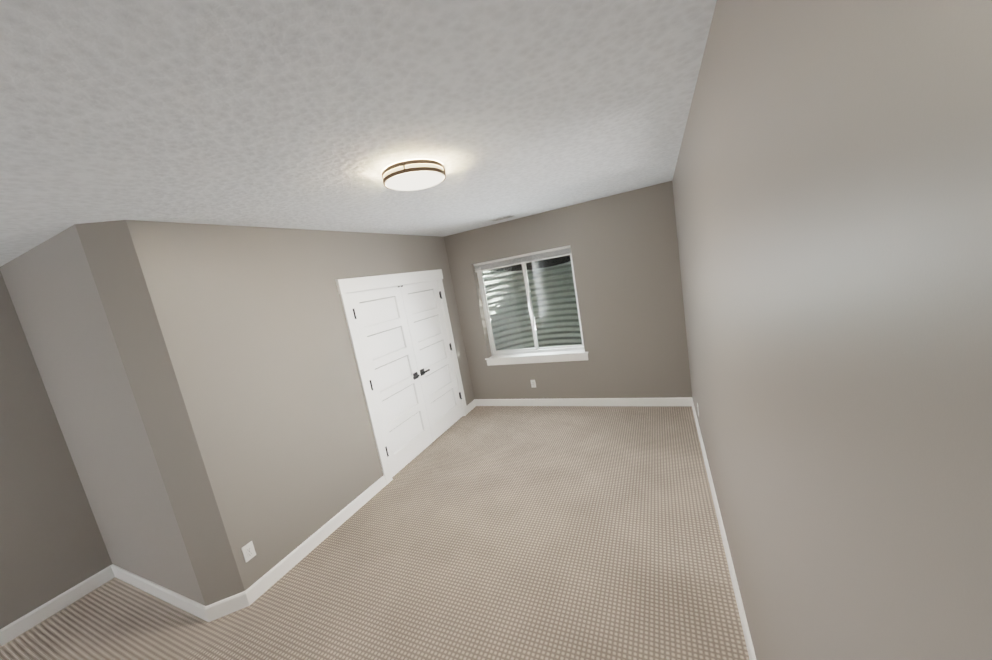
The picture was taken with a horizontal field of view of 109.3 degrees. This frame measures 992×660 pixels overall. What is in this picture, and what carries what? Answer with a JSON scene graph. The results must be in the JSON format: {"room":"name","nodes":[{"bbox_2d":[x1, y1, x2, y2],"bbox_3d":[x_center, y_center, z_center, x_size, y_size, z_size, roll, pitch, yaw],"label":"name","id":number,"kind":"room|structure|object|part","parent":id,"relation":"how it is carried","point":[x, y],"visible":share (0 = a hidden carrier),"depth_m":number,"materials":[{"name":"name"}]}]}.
{"room":"empty bedroom","nodes":[
{"label":"empty bedroom","id":0,"kind":"room"},
{"bbox_2d":[0,271,111,628],"bbox_3d":[-4.089,1.082,1.898,0.150,2.700,2.570,-6,10,25],"label":"wall","id":1,"kind":"structure","parent":0,"point":[52,544],"depth_m":2.74,"materials":[{"name":"grey paint"}]},
{"bbox_2d":[0,564,119,646],"bbox_3d":[-3.816,2.346,2.007,0.015,0.112,2.400,-6,10,25],"label":"baseboard","id":2,"kind":"structure","parent":1,"relation":"attached to","point":[26,622],"depth_m":2.77,"materials":[{"name":"white wood"}]},
{"bbox_2d":[0,220,473,605],"bbox_3d":[-2.058,0.374,4.192,1.662,2.700,3.732,-6,10,25],"label":"wall","id":3,"kind":"structure","parent":0,"point":[203,387],"depth_m":2.57,"materials":[{"name":"grey paint"}]},
{"bbox_2d":[241,541,255,561],"bbox_3d":[-1.788,1.604,2.548,0.010,0.117,0.072,-6,10,25],"label":"electrical outlet","id":4,"kind":"object","parent":3,"relation":"attached to","point":[248,551],"visible":1,"depth_m":2.54,"materials":[{"name":"white plastic"}]},
{"bbox_2d":[240,475,386,607],"bbox_3d":[-1.483,1.763,3.145,0.015,0.112,1.436,-6,10,25],"label":"baseboard","id":5,"kind":"structure","parent":3,"relation":"attached to","point":[251,594],"depth_m":2.93,"materials":[{"name":"white wood"}]},
{"bbox_2d":[349,286,432,476],"bbox_3d":[-1.156,0.549,4.088,0.092,2.058,0.824,-6,10,25],"label":"door","id":6,"kind":"structure","parent":3,"relation":"in","point":[387,346],"depth_m":4.07,"materials":[{"name":"white wood"}]},
{"bbox_3d":[-1.323,0.580,3.721,0.030,1.638,0.023,-6,10,25],"label":"left door hinge","id":7,"kind":"part","parent":6,"relation":"part of","materials":[{"name":"black metal"}]},
{"bbox_3d":[-0.997,0.576,4.375,0.057,0.078,0.137,-6,10,25],"label":"handle","id":8,"kind":"part","parent":6,"relation":"part of","materials":[{"name":"black metal"}]},
{"bbox_2d":[336,269,467,483],"bbox_3d":[-1.056,0.402,4.472,0.174,2.221,1.868,-6,10,25],"label":"door frame","id":9,"kind":"structure","parent":3,"relation":"attached to","point":[346,287],"depth_m":3.78,"materials":[{"name":"white wood"}]},
{"bbox_2d":[400,281,462,441],"bbox_3d":[-0.822,0.378,4.825,0.092,2.058,0.824,-6,10,25],"label":"door","id":10,"kind":"structure","parent":3,"relation":"in","point":[428,334],"depth_m":4.80,"materials":[{"name":"white wood"}]},
{"bbox_3d":[-0.917,0.535,4.552,0.057,0.078,0.137,-6,10,25],"label":"handle","id":11,"kind":"part","parent":10,"relation":"part of","materials":[{"name":"black metal"}]},
{"bbox_3d":[-0.665,0.242,5.172,0.030,1.638,0.023,-6,10,25],"label":"right door hinge","id":12,"kind":"part","parent":10,"relation":"part of","materials":[{"name":"black metal"}]},
{"bbox_2d":[0,0,716,266],"bbox_3d":[-1.381,-0.898,2.280,5.051,0.120,6.562,-6,10,25],"label":"ceiling","id":13,"kind":"structure","parent":0,"point":[310,114],"depth_m":1.32,"materials":[{"name":"white paint"}]},
{"bbox_2d":[382,159,445,190],"bbox_3d":[-0.493,-0.922,2.133,0.374,0.092,0.374,-6,10,25],"label":"ceiling lamp","id":14,"kind":"object","parent":13,"relation":"attached to","point":[415,174],"visible":1,"depth_m":2.02,"materials":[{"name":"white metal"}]},
{"bbox_2d":[489,215,514,221],"bbox_3d":[0.082,-1.431,4.506,0.300,0.007,0.170,-6,10,25],"label":"ceiling vent","id":15,"kind":"object","parent":13,"relation":"in","point":[502,218],"visible":0.98,"depth_m":4.49,"materials":[{"name":"white metal"}]},
{"bbox_2d":[0,406,748,659],"bbox_3d":[-0.900,1.848,2.703,5.051,0.120,6.562,-6,10,25],"label":"floor","id":16,"kind":"structure","parent":0,"point":[535,533],"depth_m":2.52,"materials":[{"name":"carpet"}]},
{"bbox_2d":[444,181,691,398],"bbox_3d":[0.477,-0.215,5.139,3.989,2.700,0.250,-6,10,25],"label":"wall","id":17,"kind":"structure","parent":0,"point":[625,259],"depth_m":4.54,"materials":[{"name":"grey paint"}]},
{"bbox_2d":[477,248,584,355],"bbox_3d":[0.491,-0.373,5.141,1.475,1.442,0.080,-6,10,25],"label":"window","id":18,"kind":"structure","parent":17,"relation":"in","point":[510,351],"depth_m":5.17,"materials":[{"name":"white plastic"}]},
{"bbox_2d":[474,245,571,294],"bbox_3d":[0.372,-0.819,4.989,1.463,0.483,0.070,-6,10,25],"label":"window blind","id":19,"kind":"object","parent":18,"relation":"attached to","point":[533,257],"visible":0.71,"depth_m":4.93,"materials":[{"name":"white plastic"}]},
{"bbox_2d":[530,380,535,387],"bbox_3d":[0.551,0.793,5.195,0.072,0.117,0.010,-6,10,25],"label":"electrical outlet","id":20,"kind":"object","parent":17,"relation":"attached to","point":[533,383],"visible":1,"depth_m":5.19,"materials":[{"name":"white plastic"}]},
{"bbox_2d":[485,350,587,365],"bbox_3d":[0.576,0.410,5.152,1.565,0.118,0.157,-6,10,25],"label":"window sill","id":21,"kind":"structure","parent":17,"relation":"attached to","point":[563,356],"depth_m":5.07,"materials":[{"name":"white wood"}]},
{"bbox_2d":[472,397,691,408],"bbox_3d":[1.030,1.033,5.030,3.048,0.112,0.015,-6,10,25],"label":"baseboard","id":22,"kind":"structure","parent":17,"relation":"attached to","point":[679,401],"depth_m":4.91,"materials":[{"name":"white wood"}]},
{"bbox_2d":[672,0,991,659],"bbox_3d":[1.062,0.251,1.441,0.150,2.700,6.562,-6,10,25],"label":"wall","id":23,"kind":"structure","parent":0,"point":[832,184],"depth_m":0.51,"materials":[{"name":"grey paint"}]},
{"bbox_2d":[688,397,755,659],"bbox_3d":[1.188,1.529,1.625,0.015,0.112,6.162,-6,10,25],"label":"baseboard","id":24,"kind":"structure","parent":23,"relation":"attached to","point":[750,649],"depth_m":2.15,"materials":[{"name":"white wood"}]},
{"bbox_3d":[0.612,-2.053,4.650,10.989,6.620,0.250,-6,10,25],"label":"wall","id":25,"kind":"structure","parent":0,"visible":0},
{"bbox_2d":[482,252,581,349],"bbox_3d":[0.751,-0.320,5.676,2.020,1.950,0.970,-6,10,25],"label":"window well","id":26,"kind":"object","parent":25,"relation":"attached to","point":[545,309],"depth_m":6.04,"materials":[{"name":"metal"}]}
]}

